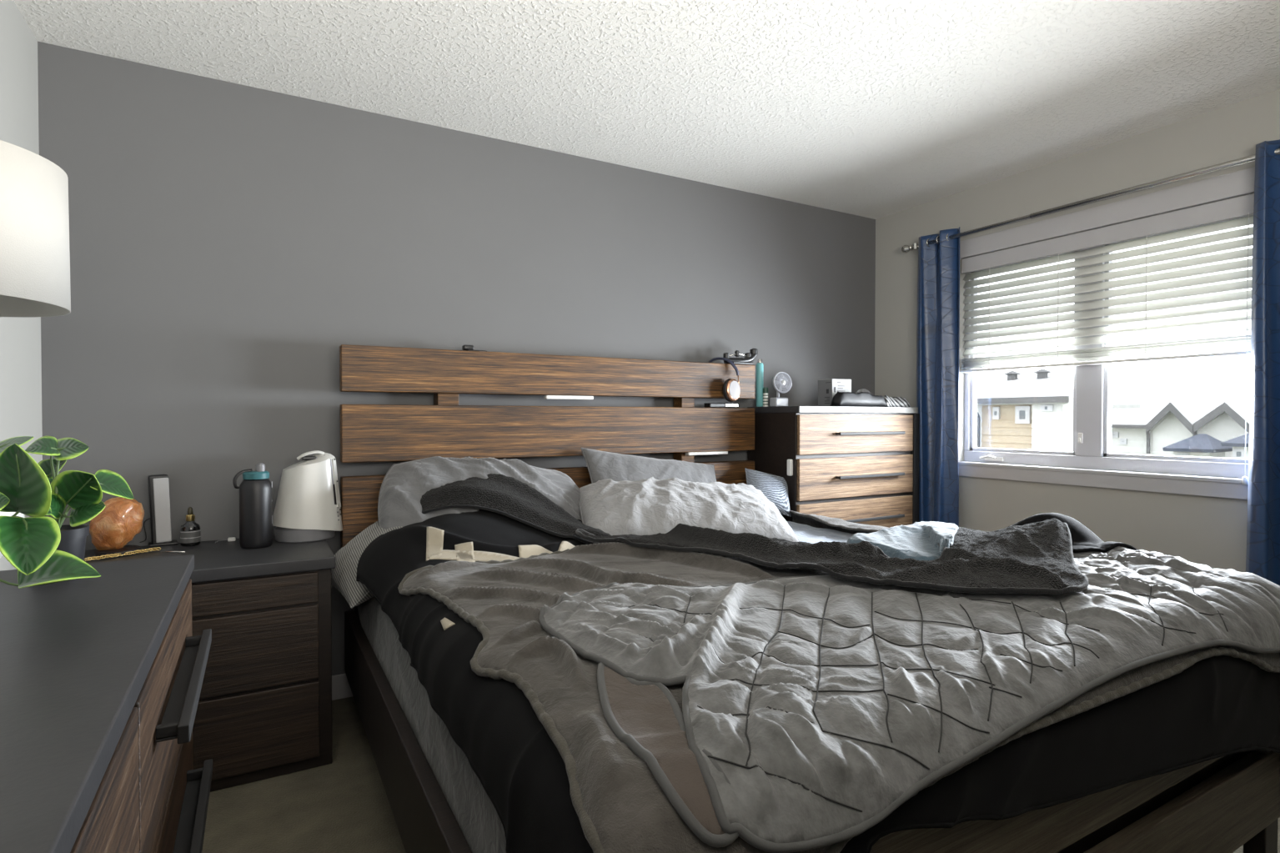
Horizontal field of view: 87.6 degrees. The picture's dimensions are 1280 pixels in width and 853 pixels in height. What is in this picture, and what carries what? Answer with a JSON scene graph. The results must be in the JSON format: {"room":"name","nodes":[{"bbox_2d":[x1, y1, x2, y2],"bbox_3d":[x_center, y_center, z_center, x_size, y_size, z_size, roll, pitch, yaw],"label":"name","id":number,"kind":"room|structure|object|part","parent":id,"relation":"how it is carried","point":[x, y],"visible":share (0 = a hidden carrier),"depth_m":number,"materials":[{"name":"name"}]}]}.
{"room":"bedroom","nodes":[
{"label":"bedroom","id":0,"kind":"room"},
{"bbox_2d":[0,0,42,571],"bbox_3d":[-0.729,-0.058,-0.129,0.100,2.440,5.700,0,1,-30],"label":"wall","id":1,"kind":"structure","parent":0,"point":[20,338],"depth_m":2.08,"materials":[{"name":"beige paint"}]},
{"bbox_2d":[37,41,875,675],"bbox_3d":[-0.289,-0.104,3.345,4.108,2.440,0.100,0,1,-30],"label":"wall","id":2,"kind":"structure","parent":0,"point":[227,239],"depth_m":2.73,"materials":[{"name":"grey paint"}]},
{"bbox_2d":[331,673,352,700],"bbox_3d":[-0.261,1.067,3.312,4.108,0.100,0.012,0,1,-30],"label":"baseboard","id":3,"kind":"structure","parent":2,"relation":"attached to","point":[341,689],"depth_m":2.75,"materials":[{"name":"white paint"}]},
{"bbox_2d":[13,0,1279,219],"bbox_3d":[1.107,-1.342,0.902,4.328,0.100,5.700,0,1,-30],"label":"ceiling","id":4,"kind":"structure","parent":0,"point":[875,109],"depth_m":2.44,"materials":[{"name":"white paint"}]},
{"bbox_2d":[201,696,1279,852],"bbox_3d":[1.098,1.198,0.930,4.308,0.100,5.700,0,1,-30],"label":"floor","id":5,"kind":"structure","parent":0,"point":[343,805],"depth_m":1.98,"materials":[{"name":"beige carpet"}]},
{"bbox_2d":[0,554,212,852],"bbox_3d":[-0.741,0.698,0.577,0.560,0.850,1.560,0,1,-30],"label":"dresser","id":6,"kind":"object","parent":5,"relation":"on","point":[102,677],"visible":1,"depth_m":0.79,"materials":[{"name":"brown wood"}]},
{"bbox_2d":[0,140,70,557],"bbox_3d":[-1.119,-0.080,1.042,0.352,0.693,0.352,0,1,-30],"label":"table lamp","id":7,"kind":"object","parent":6,"relation":"on","point":[35,253],"visible":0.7,"depth_m":1.04,"materials":[{"name":"white fabric"}]},
{"bbox_3d":[-1.119,-0.312,1.039,0.352,0.230,0.352,0,1,-30],"label":"lamp shade","id":8,"kind":"part","parent":7,"relation":"part of","materials":[{"name":"fabric"}]},
{"bbox_2d":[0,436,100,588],"bbox_3d":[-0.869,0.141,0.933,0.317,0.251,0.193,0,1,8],"label":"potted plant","id":9,"kind":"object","parent":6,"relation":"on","point":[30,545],"visible":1,"depth_m":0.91,"materials":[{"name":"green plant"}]},
{"bbox_3d":[-0.915,0.114,0.918,0.137,0.153,0.029,0,1,-2],"label":"stem","id":10,"kind":"part","parent":9,"relation":"part of","materials":[{"name":"green plant"}]},
{"bbox_3d":[-0.873,0.156,0.894,0.216,0.069,0.045,0,1,16],"label":"stem","id":11,"kind":"part","parent":9,"relation":"part of","materials":[{"name":"green plant"}]},
{"bbox_3d":[-0.879,0.202,0.919,0.206,0.038,0.013,0,1,-10],"label":"stem","id":12,"kind":"part","parent":9,"relation":"part of","materials":[{"name":"green plant"}]},
{"bbox_2d":[25,436,133,561],"bbox_3d":[-1.030,0.141,1.229,0.148,0.245,0.241,0,1,-30],"label":"potted plant","id":13,"kind":"object","parent":6,"relation":"on","point":[82,491],"visible":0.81,"depth_m":1.19,"materials":[{"name":"green plant"}]},
{"bbox_3d":[-1.042,0.112,1.174,0.013,0.150,0.061,0,1,-4],"label":"stem","id":14,"kind":"part","parent":13,"relation":"part of","materials":[{"name":"green plant"}]},
{"bbox_3d":[-1.040,0.113,1.207,0.047,0.148,0.041,0,1,-30],"label":"stem","id":15,"kind":"part","parent":13,"relation":"part of","materials":[{"name":"green plant"}]},
{"bbox_3d":[-1.015,0.155,1.158,0.024,0.066,0.082,0,1,-30],"label":"stem","id":16,"kind":"part","parent":13,"relation":"part of","materials":[{"name":"green plant"}]},
{"bbox_3d":[-1.000,0.166,1.182,0.083,0.044,0.013,0,1,3],"label":"stem","id":17,"kind":"part","parent":13,"relation":"part of","materials":[{"name":"green plant"}]},
{"bbox_3d":[-1.039,0.222,1.189,0.091,0.082,0.091,0,1,-30],"label":"pot","id":18,"kind":"part","parent":13,"relation":"part of","materials":[{"name":"grey ceramic"}]},
{"bbox_3d":[-1.001,0.139,1.186,0.081,0.097,0.017,0,1,11],"label":"stem","id":19,"kind":"part","parent":13,"relation":"part of","materials":[{"name":"green plant"}]},
{"bbox_3d":[-1.009,0.144,1.235,0.019,0.087,0.117,0,1,26],"label":"stem","id":20,"kind":"part","parent":13,"relation":"part of","materials":[{"name":"green plant"}]},
{"bbox_3d":[-0.371,0.440,0.394,0.019,0.240,0.822,0,1,-30],"label":"drawer","id":21,"kind":"part","parent":6,"relation":"part of","materials":[{"name":"brown wood"}]},
{"bbox_3d":[-0.748,0.431,1.053,0.019,0.240,0.676,0,1,-30],"label":"drawer","id":22,"kind":"part","parent":6,"relation":"part of","materials":[{"name":"brown wood"}]},
{"bbox_3d":[-0.748,0.691,1.056,0.019,0.260,0.676,0,1,-30],"label":"drawer","id":23,"kind":"part","parent":6,"relation":"part of","materials":[{"name":"brown wood"}]},
{"bbox_3d":[-0.723,0.401,1.067,0.040,0.024,0.460,0,1,-30],"label":"handle","id":24,"kind":"part","parent":6,"relation":"part of","materials":[{"name":"black metal"}]},
{"bbox_3d":[-0.723,0.651,1.070,0.040,0.024,0.460,0,1,-30],"label":"handle","id":25,"kind":"part","parent":6,"relation":"part of","materials":[{"name":"black metal"}]},
{"bbox_2d":[84,535,335,792],"bbox_3d":[-1.500,0.780,2.252,0.816,0.700,0.550,0,1,-30],"label":"nightstand","id":26,"kind":"object","parent":5,"relation":"on","point":[263,711],"visible":0.44,"depth_m":2.13,"materials":[{"name":"brown wood"}]},
{"bbox_2d":[89,496,144,557],"bbox_3d":[-1.764,0.334,2.246,0.139,0.191,0.140,0,1,15],"label":"salt lamp","id":27,"kind":"object","parent":26,"relation":"on","point":[121,519],"visible":0.87,"depth_m":2.20,"materials":[{"name":"brown stone"}]},
{"bbox_2d":[84,547,160,561],"bbox_3d":[-1.711,0.422,2.211,0.016,0.011,0.218,0,1,30],"label":"chain","id":28,"kind":"object","parent":26,"relation":"on","point":[93,558],"visible":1,"depth_m":2.20,"materials":[{"name":"gold metal"}]},
{"bbox_2d":[139,474,177,547],"bbox_3d":[-1.755,0.301,2.418,0.136,0.254,0.098,0,1,-30],"label":"media device","id":29,"kind":"object","parent":26,"relation":"on","point":[158,484],"visible":1,"depth_m":2.39,"materials":[{"name":"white plastic"}]},
{"bbox_3d":[-1.716,0.301,2.398,0.054,0.233,0.008,-1,1,-38],"label":"panel","id":30,"kind":"part","parent":29,"relation":"part of","materials":[{"name":"grey fabric"}]},
{"bbox_2d":[161,551,185,552],"bbox_3d":[-1.590,0.427,2.271,0.082,0.006,0.006,0,1,1],"label":"file","id":31,"kind":"object","parent":26,"relation":"on","point":[162,551],"visible":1,"depth_m":2.27,"materials":[{"name":"silver metal"}]},
{"bbox_2d":[180,506,200,546],"bbox_3d":[-1.622,0.359,2.407,0.062,0.138,0.062,0,1,-30],"label":"dropper bottle","id":32,"kind":"object","parent":26,"relation":"on","point":[190,534],"visible":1,"depth_m":2.39,"materials":[{"name":"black glass"}]},
{"bbox_3d":[-1.622,0.305,2.406,0.017,0.030,0.017,0,1,-30],"label":"dropper bulb","id":33,"kind":"part","parent":32,"relation":"part of","materials":[{"name":"black rubber"}]},
{"bbox_2d":[215,537,235,542],"bbox_3d":[-1.537,0.421,2.472,0.063,0.012,0.050,0,1,-30],"label":"charger","id":34,"kind":"object","parent":26,"relation":"on","point":[230,539],"visible":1,"depth_m":2.48,"materials":[{"name":"white plastic"}]},
{"bbox_2d":[232,462,273,548],"bbox_3d":[-1.371,0.280,2.382,0.105,0.297,0.105,0,1,8],"label":"flask","id":35,"kind":"object","parent":26,"relation":"on","point":[256,516],"visible":1,"depth_m":2.34,"materials":[{"name":"black metal"}]},
{"bbox_3d":[-1.371,0.174,2.381,0.084,0.027,0.084,0,1,-30],"label":"lid","id":36,"kind":"part","parent":35,"relation":"part of","materials":[{"name":"teal plastic"}]},
{"bbox_2d":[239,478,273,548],"bbox_3d":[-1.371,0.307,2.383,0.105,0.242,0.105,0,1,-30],"label":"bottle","id":37,"kind":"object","parent":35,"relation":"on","point":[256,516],"depth_m":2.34,"materials":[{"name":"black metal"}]},
{"bbox_3d":[-1.358,0.149,2.388,0.030,0.035,0.030,0,1,-30],"label":"spout","id":38,"kind":"part","parent":35,"relation":"part of","materials":[{"name":"grey plastic"}]},
{"bbox_3d":[-1.385,0.712,2.023,0.740,0.243,0.020,0,1,-30],"label":"drawer","id":39,"kind":"part","parent":26,"relation":"part of","materials":[{"name":"brown wood"}]},
{"bbox_3d":[-1.385,0.531,2.021,0.740,0.099,0.020,0,1,-30],"label":"drawer","id":40,"kind":"part","parent":26,"relation":"part of","materials":[{"name":"brown wood"}]},
{"bbox_3d":[-1.385,0.969,2.026,0.740,0.250,0.020,0,1,-30],"label":"drawer","id":41,"kind":"part","parent":26,"relation":"part of","materials":[{"name":"brown wood"}]},
{"bbox_2d":[273,450,342,542],"bbox_3d":[-1.270,0.259,2.549,0.244,0.335,0.210,0,1,-30],"label":"humidifier","id":42,"kind":"object","parent":26,"relation":"on","point":[308,505],"visible":0.98,"depth_m":2.47,"materials":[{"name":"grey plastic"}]},
{"bbox_2d":[301,456,316,460],"bbox_3d":[-1.256,0.120,2.532,0.050,0.014,0.060,0,1,-30],"label":"outlet","id":43,"kind":"object","parent":42,"relation":"attached to","point":[303,458],"depth_m":2.51,"materials":[{"name":"black plastic"}]},
{"bbox_3d":[-1.247,0.109,2.526,0.095,0.035,0.019,-1,1,-36],"label":"handle","id":44,"kind":"part","parent":42,"relation":"part of","materials":[{"name":"beige plastic"}]},
{"bbox_3d":[-1.173,0.208,2.557,0.039,0.205,0.033,0,1,-4],"label":"panel","id":45,"kind":"part","parent":42,"relation":"part of","materials":[{"name":"beige plastic"}]},
{"bbox_2d":[339,344,1279,852],"bbox_3d":[0.239,0.407,2.240,2.090,1.447,2.305,0,1,-30],"label":"bed","id":46,"kind":"object","parent":5,"relation":"on","point":[1225,804],"visible":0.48,"depth_m":2.65,"materials":[{"name":"brown wood"}]},
{"bbox_3d":[-0.616,0.858,1.701,0.035,0.240,2.142,0,1,-30],"label":"rail","id":47,"kind":"part","parent":46,"relation":"part of","materials":[{"name":"brown wood"}]},
{"bbox_3d":[-0.842,0.422,2.905,0.090,1.400,0.080,0,1,-30],"label":"headboard post","id":48,"kind":"part","parent":46,"relation":"part of","materials":[{"name":"brown wood"}]},
{"bbox_2d":[461,344,486,351],"bbox_3d":[-0.706,-0.315,2.921,0.151,0.075,0.047,-1,1,-44],"label":"webcam","id":49,"kind":"object","parent":46,"relation":"on","point":[468,348],"visible":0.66,"depth_m":2.87,"materials":[{"name":"black plastic"}]},
{"bbox_2d":[543,395,593,400],"bbox_3d":[-0.331,-0.135,3.110,0.240,0.018,0.037,0,1,-30],"label":"light bar","id":50,"kind":"object","parent":46,"relation":"attached to","point":[545,397],"visible":0.99,"depth_m":3.09,"materials":[{"name":"white plastic"}]},
{"bbox_3d":[0.231,0.414,3.516,0.080,1.400,0.080,0,1,-30],"label":"headboard post","id":51,"kind":"part","parent":46,"relation":"part of","materials":[{"name":"brown wood"}]},
{"bbox_2d":[685,451,727,455],"bbox_3d":[0.351,0.140,3.503,0.251,0.016,0.037,0,1,-30],"label":"light bar","id":52,"kind":"object","parent":46,"relation":"attached to","point":[712,452],"visible":0.98,"depth_m":3.48,"materials":[{"name":"white plastic"}]},
{"bbox_2d":[703,402,737,407],"bbox_3d":[0.434,-0.112,3.556,0.187,0.024,0.060,0,1,-30],"label":"case","id":53,"kind":"object","parent":46,"relation":"on","point":[705,404],"visible":0.99,"depth_m":3.52,"materials":[{"name":"plastic"}]},
{"bbox_2d":[708,357,740,401],"bbox_3d":[0.425,-0.248,3.544,0.219,0.241,0.113,1,1,38],"label":"headphones","id":54,"kind":"object","parent":46,"relation":"hanging from","point":[731,389],"visible":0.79,"depth_m":3.48,"materials":[{"name":"plastic"}]},
{"bbox_2d":[722,378,733,401],"bbox_3d":[0.476,-0.190,3.498,0.100,0.125,0.033,-1,1,-35],"label":"cushion","id":55,"kind":"object","parent":54,"relation":"on","point":[728,386],"depth_m":3.46,"materials":[{"name":"plastic"}]},
{"bbox_2d":[726,378,740,401],"bbox_3d":[0.487,-0.190,3.482,0.094,0.117,0.022,-1,1,-35],"label":"cup","id":56,"kind":"object","parent":54,"relation":"on","point":[733,389],"depth_m":3.47,"materials":[{"name":"metal"}]},
{"bbox_2d":[722,348,757,365],"bbox_3d":[0.549,-0.381,3.625,0.226,0.092,0.062,0,1,-30],"label":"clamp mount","id":57,"kind":"object","parent":46,"relation":"on","point":[750,357],"visible":0.9,"depth_m":3.61,"materials":[{"name":"black plastic"}]},
{"bbox_3d":[0.463,-0.378,3.581,0.032,0.034,0.032,0,1,-30],"label":"knob","id":58,"kind":"part","parent":57,"relation":"part of","materials":[{"name":"black plastic"}]},
{"bbox_3d":[0.526,-0.394,3.611,0.025,0.034,0.025,0,1,-30],"label":"knob","id":59,"kind":"part","parent":57,"relation":"part of","materials":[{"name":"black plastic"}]},
{"bbox_3d":[0.551,-0.376,3.628,0.214,0.078,0.041,0,1,-30],"label":"arm","id":60,"kind":"part","parent":57,"relation":"part of","materials":[{"name":"black plastic"}]},
{"bbox_3d":[0.542,-0.342,3.622,0.135,0.014,0.062,0,1,-30],"label":"plate","id":61,"kind":"part","parent":57,"relation":"part of","materials":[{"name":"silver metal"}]},
{"bbox_3d":[0.592,-0.386,3.654,0.035,0.034,0.035,0,1,-30],"label":"knob","id":62,"kind":"part","parent":57,"relation":"part of","materials":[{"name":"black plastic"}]},
{"bbox_3d":[0.627,-0.411,3.674,0.042,0.034,0.042,0,1,-30],"label":"knob","id":63,"kind":"part","parent":57,"relation":"part of","materials":[{"name":"black plastic"}]},
{"bbox_2d":[786,521,853,543],"bbox_3d":[0.303,0.636,2.202,1.980,0.309,2.170,0,1,-30],"label":"mattress","id":64,"kind":"object","parent":46,"relation":"on","point":[804,533],"visible":0.02,"depth_m":2.94,"materials":[{"name":"white fabric"}]},
{"bbox_2d":[331,521,403,608],"bbox_3d":[-0.956,0.471,2.408,0.282,0.246,0.418,-1,1,-40],"label":"pillow","id":65,"kind":"object","parent":64,"relation":"on","point":[344,573],"visible":0.41,"depth_m":2.32,"materials":[{"name":"grey fabric"}]},
{"bbox_2d":[356,596,506,852],"bbox_3d":[-0.626,0.703,1.845,0.115,0.454,2.030,0,1,-30],"label":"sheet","id":66,"kind":"object","parent":64,"relation":"hanging from","point":[478,819],"visible":0.28,"depth_m":1.48,"materials":[{"name":"grey fabric"}]},
{"bbox_2d":[377,456,582,529],"bbox_3d":[-0.601,0.357,2.693,0.862,0.475,0.430,0,1,-30],"label":"pillow","id":67,"kind":"object","parent":64,"relation":"on","point":[403,487],"visible":0.43,"depth_m":2.63,"materials":[{"name":"grey fabric"}]},
{"bbox_2d":[580,447,716,483],"bbox_3d":[0.096,0.329,3.147,0.806,0.466,0.307,0,1,-30],"label":"pillow","id":68,"kind":"object","parent":64,"relation":"on","point":[601,465],"visible":0.25,"depth_m":3.11,"materials":[{"name":"grey fabric"}]},
{"bbox_2d":[578,476,799,542],"bbox_3d":[0.184,0.374,2.850,0.881,0.298,0.490,0,1,-11],"label":"pillow","id":69,"kind":"object","parent":64,"relation":"on","point":[650,506],"visible":0.68,"depth_m":2.71,"materials":[{"name":"grey fabric"}]},
{"bbox_2d":[745,468,791,517],"bbox_3d":[0.662,0.340,3.457,0.273,0.239,0.180,0,1,-7],"label":"pillow","id":70,"kind":"object","parent":64,"relation":"on","point":[775,488],"visible":0.64,"depth_m":3.41,"materials":[{"name":"grey fabric"}]},
{"bbox_2d":[356,508,1279,852],"bbox_3d":[0.341,0.624,2.101,2.159,0.613,2.084,0,1,-30],"label":"sheet","id":71,"kind":"object","parent":64,"relation":"on","point":[1222,705],"visible":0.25,"depth_m":1.29,"materials":[{"name":"black fabric"}]},
{"bbox_2d":[420,473,620,544],"bbox_3d":[-0.515,0.313,2.600,0.926,0.251,0.333,0,1,3],"label":"blanket","id":72,"kind":"object","parent":71,"relation":"on","point":[512,498],"visible":0.82,"depth_m":2.52,"materials":[{"name":"black fabric"}]},
{"bbox_2d":[397,542,1279,852],"bbox_3d":[0.511,0.557,1.887,2.072,0.342,1.543,0,1,-30],"label":"fleece blanket","id":73,"kind":"object","parent":71,"relation":"on","point":[620,806],"visible":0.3,"depth_m":1.29,"materials":[{"name":"grey fabric"}]},
{"bbox_2d":[538,546,1279,852],"bbox_3d":[0.731,0.555,1.642,2.017,0.380,0.918,0,1,-30],"label":"quilted blanket","id":74,"kind":"object","parent":73,"relation":"on","point":[815,707],"visible":0.88,"depth_m":1.20,"materials":[{"name":"grey fabric"}]},
{"bbox_2d":[575,512,1138,595],"bbox_3d":[0.724,0.458,2.325,1.611,0.363,1.168,1,1,41],"label":"throw","id":75,"kind":"object","parent":74,"relation":"on","point":[1033,554],"visible":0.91,"depth_m":1.88,"materials":[{"name":"grey fabric"}]},
{"bbox_2d":[846,521,958,560],"bbox_3d":[0.875,0.378,2.264,0.359,0.123,0.721,0,1,27],"label":"cover","id":76,"kind":"object","parent":74,"relation":"on","point":[912,541],"visible":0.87,"depth_m":2.19,"materials":[{"name":"white fabric"}]},
{"bbox_3d":[1.618,0.857,1.737,0.080,0.560,0.046,0,1,-30],"label":"footboard post","id":77,"kind":"part","parent":46,"relation":"part of","materials":[{"name":"brown wood"}]},
{"bbox_2d":[747,406,919,527],"bbox_3d":[1.124,0.489,3.820,0.939,1.201,0.450,0,1,-30],"label":"chest","id":78,"kind":"object","parent":5,"relation":"on","point":[851,464],"visible":0.61,"depth_m":3.62,"materials":[{"name":"brown wood"}]},
{"bbox_2d":[756,359,763,406],"bbox_3d":[0.674,-0.245,3.755,0.041,0.268,0.041,0,1,-30],"label":"water bottle","id":79,"kind":"object","parent":78,"relation":"on","point":[760,367],"visible":1,"depth_m":3.74,"materials":[{"name":"teal metal"}]},
{"bbox_2d":[762,387,767,406],"bbox_3d":[0.704,-0.165,3.738,0.031,0.108,0.031,0,1,-30],"label":"canister","id":80,"kind":"object","parent":78,"relation":"on","point":[765,389],"visible":1,"depth_m":3.73,"materials":[{"name":"white plastic"}]},
{"bbox_3d":[0.704,-0.202,3.737,0.031,0.033,0.031,0,1,-30],"label":"lid","id":81,"kind":"part","parent":80,"relation":"part of","materials":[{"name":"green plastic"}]},
{"bbox_2d":[769,371,792,406],"bbox_3d":[0.780,-0.206,3.705,0.119,0.192,0.068,0,1,-30],"label":"desk fan","id":82,"kind":"object","parent":78,"relation":"on","point":[781,381],"visible":0.98,"depth_m":3.69,"materials":[{"name":"white plastic"}]},
{"bbox_2d":[774,372,791,391],"bbox_3d":[0.790,-0.243,3.684,0.115,0.114,0.017,0,1,-22],"label":"grille","id":83,"kind":"object","parent":82,"relation":"attached to","point":[782,380],"depth_m":3.69,"materials":[{"name":"white plastic"}]},
{"bbox_2d":[787,459,793,476],"bbox_3d":[0.777,0.212,3.457,0.021,0.085,0.030,0,1,-30],"label":"hook","id":84,"kind":"object","parent":78,"relation":"attached to","point":[790,462],"visible":1,"depth_m":3.45,"materials":[{"name":"white plastic"}]},
{"bbox_2d":[818,378,851,406],"bbox_3d":[1.108,-0.189,3.802,0.127,0.155,0.141,0,1,-18],"label":"box","id":85,"kind":"object","parent":78,"relation":"on","point":[827,389],"visible":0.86,"depth_m":3.75,"materials":[{"name":"white cardboard"}]},
{"bbox_3d":[1.049,-0.189,3.783,0.001,0.153,0.138,0,1,-18],"label":"panel","id":86,"kind":"part","parent":85,"relation":"part of","materials":[{"name":"grey cardboard"}]},
{"bbox_3d":[1.193,0.510,3.652,0.875,0.217,0.020,0,1,-30],"label":"drawer","id":87,"kind":"part","parent":78,"relation":"part of","materials":[{"name":"brown wood"}]},
{"bbox_3d":[1.193,0.273,3.649,0.875,0.217,0.020,0,1,-30],"label":"drawer","id":88,"kind":"part","parent":78,"relation":"part of","materials":[{"name":"brown wood"}]},
{"bbox_3d":[1.193,0.040,3.646,0.875,0.208,0.020,0,1,-30],"label":"drawer","id":89,"kind":"part","parent":78,"relation":"part of","materials":[{"name":"brown wood"}]},
{"bbox_2d":[830,391,886,406],"bbox_3d":[1.218,-0.152,3.712,0.408,0.082,0.081,0,1,-30],"label":"bag","id":90,"kind":"object","parent":78,"relation":"on","point":[840,399],"visible":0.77,"depth_m":3.66,"materials":[{"name":"black leather"}]},
{"bbox_2d":[855,388,872,394],"bbox_3d":[1.350,-0.173,4.038,0.162,0.115,0.146,0,1,-30],"label":"handle","id":91,"kind":"object","parent":90,"relation":"attached to","point":[860,390],"visible":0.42,"depth_m":4.01,"materials":[{"name":"grey"}]},
{"bbox_3d":[1.269,0.270,3.662,0.510,0.016,0.037,0,1,-30],"label":"handle","id":92,"kind":"part","parent":78,"relation":"part of","materials":[{"name":"black metal"}]},
{"bbox_3d":[1.269,0.037,3.659,0.510,0.016,0.037,0,1,-30],"label":"handle","id":93,"kind":"part","parent":78,"relation":"part of","materials":[{"name":"black metal"}]},
{"bbox_3d":[1.269,0.506,3.665,0.510,0.016,0.037,0,1,-30],"label":"handle","id":94,"kind":"part","parent":78,"relation":"part of","materials":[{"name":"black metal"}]},
{"bbox_2d":[880,395,911,406],"bbox_3d":[1.438,-0.148,3.921,0.228,0.068,0.227,0,1,-30],"label":"shirt","id":95,"kind":"object","parent":78,"relation":"on","point":[890,401],"visible":0.36,"depth_m":3.84,"materials":[{"name":"fabric"}]},
{"bbox_3d":[1.599,0.507,3.885,0.050,1.164,0.028,0,1,-30],"label":"post","id":96,"kind":"part","parent":78,"relation":"part of","materials":[{"name":"wood"}]},
{"bbox_2d":[874,89,1279,572],"bbox_3d":[2.935,-0.086,1.961,0.120,2.440,5.700,0,1,-30],"label":"wall","id":97,"kind":"structure","parent":0,"point":[1210,531],"depth_m":3.22,"materials":[{"name":"beige paint"}]},
{"bbox_2d":[901,147,1279,253],"bbox_3d":[2.209,-1.051,2.986,0.110,0.050,2.422,0,1,-30],"label":"curtain rod","id":98,"kind":"object","parent":97,"relation":"attached to","point":[906,248],"visible":0.98,"depth_m":3.02,"materials":[{"name":"silver metal"}]},
{"bbox_2d":[916,226,959,527],"bbox_3d":[1.703,-0.011,3.829,0.084,2.201,0.278,0,1,-30],"label":"curtain","id":99,"kind":"object","parent":98,"relation":"hanging from","point":[938,281],"visible":0.81,"depth_m":3.79,"materials":[{"name":"blue fabric"}]},
{"bbox_3d":[2.198,-1.051,2.944,0.022,0.022,2.360,0,1,-30],"label":"rod","id":100,"kind":"part","parent":98,"relation":"part of","materials":[{"name":"silver metal"}]},
{"bbox_3d":[2.374,-1.047,2.636,0.027,0.027,1.650,0,1,-30],"label":"rod","id":101,"kind":"part","parent":98,"relation":"part of","materials":[{"name":"silver metal"}]},
{"bbox_2d":[1245,139,1279,586],"bbox_3d":[2.509,0.008,2.418,0.116,2.201,0.479,0,1,-30],"label":"curtain","id":102,"kind":"object","parent":98,"relation":"hanging from","point":[1262,559],"visible":0.75,"depth_m":2.55,"materials":[{"name":"blue fabric"}]},
{"bbox_2d":[958,166,1254,499],"bbox_3d":[2.219,-0.376,3.172,0.129,1.328,1.660,0,1,-30],"label":"window","id":103,"kind":"structure","parent":97,"relation":"in","point":[1091,463],"depth_m":3.20,"materials":[{"name":"white plastic"}]},
{"bbox_3d":[1.929,0.172,3.660,0.036,0.031,0.122,0,1,-30],"label":"crank handle","id":104,"kind":"part","parent":103,"relation":"part of","materials":[{"name":"white plastic"}]},
{"bbox_3d":[2.040,-0.368,3.560,0.036,1.018,0.572,0,1,-30],"label":"sash","id":105,"kind":"part","parent":103,"relation":"part of","materials":[{"name":"white plastic"}]},
{"bbox_3d":[2.193,0.216,3.165,0.069,0.018,1.480,0,1,-30],"label":"sill","id":106,"kind":"part","parent":103,"relation":"part of","materials":[{"name":"white paint"}]},
{"bbox_3d":[2.249,-0.366,3.189,0.060,1.148,1.480,0,1,-30],"label":"frame","id":107,"kind":"part","parent":103,"relation":"part of","materials":[{"name":"white plastic"}]},
{"bbox_2d":[960,193,1254,485],"bbox_3d":[2.189,-0.355,3.155,0.086,1.167,1.456,0,1,-30],"label":"window blind","id":108,"kind":"object","parent":103,"relation":"attached to","point":[1242,206],"visible":0.95,"depth_m":3.09,"materials":[{"name":"white paint"}]},
{"bbox_3d":[1.903,-0.588,3.634,0.003,0.560,0.003,0,1,15],"label":"ladder cord","id":109,"kind":"part","parent":108,"relation":"part of","materials":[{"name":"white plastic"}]},
{"bbox_3d":[2.081,-0.584,3.321,0.003,0.560,0.003,-1,1,-45],"label":"ladder cord","id":110,"kind":"part","parent":108,"relation":"part of","materials":[{"name":"white fabric"}]},
{"bbox_3d":[2.201,-0.304,3.163,0.052,0.015,1.456,0,1,-30],"label":"rail","id":111,"kind":"part","parent":108,"relation":"part of","materials":[{"name":"white plastic"}]},
{"bbox_3d":[2.270,-0.579,2.991,0.003,0.560,0.003,-1,1,-45],"label":"ladder cord","id":112,"kind":"part","parent":108,"relation":"part of","materials":[{"name":"white fabric"}]},
{"bbox_3d":[2.430,-0.325,2.672,0.006,1.060,0.003,0,1,-30],"label":"pull cord","id":113,"kind":"part","parent":108,"relation":"part of","materials":[{"name":"white plastic"}]},
{"bbox_3d":[2.413,-0.359,2.906,0.036,1.018,0.695,0,1,-30],"label":"sash","id":114,"kind":"part","parent":103,"relation":"part of","materials":[{"name":"white plastic"}]},
{"label":"outside","id":115,"kind":"structure","parent":0,"visible":0},
{"bbox_3d":[27.402,4.053,27.198,65.500,0.100,100.000,0,1,-30],"label":"ground","id":116,"kind":"structure","parent":115,"visible":0},
{"bbox_2d":[976,368,1140,451],"bbox_3d":[11.753,1.284,18.165,9.600,5.676,4.714,0,1,-30],"label":"house","id":117,"kind":"structure","parent":116,"relation":"on","point":[1033,410],"depth_m":15.27,"materials":[{"name":"beige"}]},
{"bbox_2d":[1004,370,1020,380],"bbox_3d":[9.960,-1.351,17.844,0.400,0.300,0.400,0,1,-30],"label":"roof vent","id":118,"kind":"object","parent":117,"relation":"attached to","point":[1011,375],"depth_m":17.75,"materials":[{"name":"grey metal"}]},
{"bbox_3d":[8.605,-0.265,15.019,0.015,0.197,0.125,0,1,-30],"label":"pane","id":119,"kind":"part","parent":117,"relation":"part of","materials":[{"name":"grey glass"}]},
{"bbox_2d":[1034,368,1050,379],"bbox_3d":[10.350,-1.342,17.159,0.400,0.300,0.400,0,1,-30],"label":"roof vent","id":120,"kind":"object","parent":117,"relation":"attached to","point":[1042,373],"depth_m":17.06,"materials":[{"name":"grey metal"}]},
{"bbox_2d":[1110,400,1249,458],"bbox_3d":[21.046,1.466,27.106,8.400,5.076,15.268,0,1,-30],"label":"house","id":121,"kind":"structure","parent":116,"relation":"on","point":[1195,429],"depth_m":24.92,"materials":[{"name":"white"}]},
{"bbox_3d":[19.552,0.903,21.780,0.015,0.164,0.122,0,1,-30],"label":"pane","id":122,"kind":"part","parent":121,"relation":"part of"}
]}

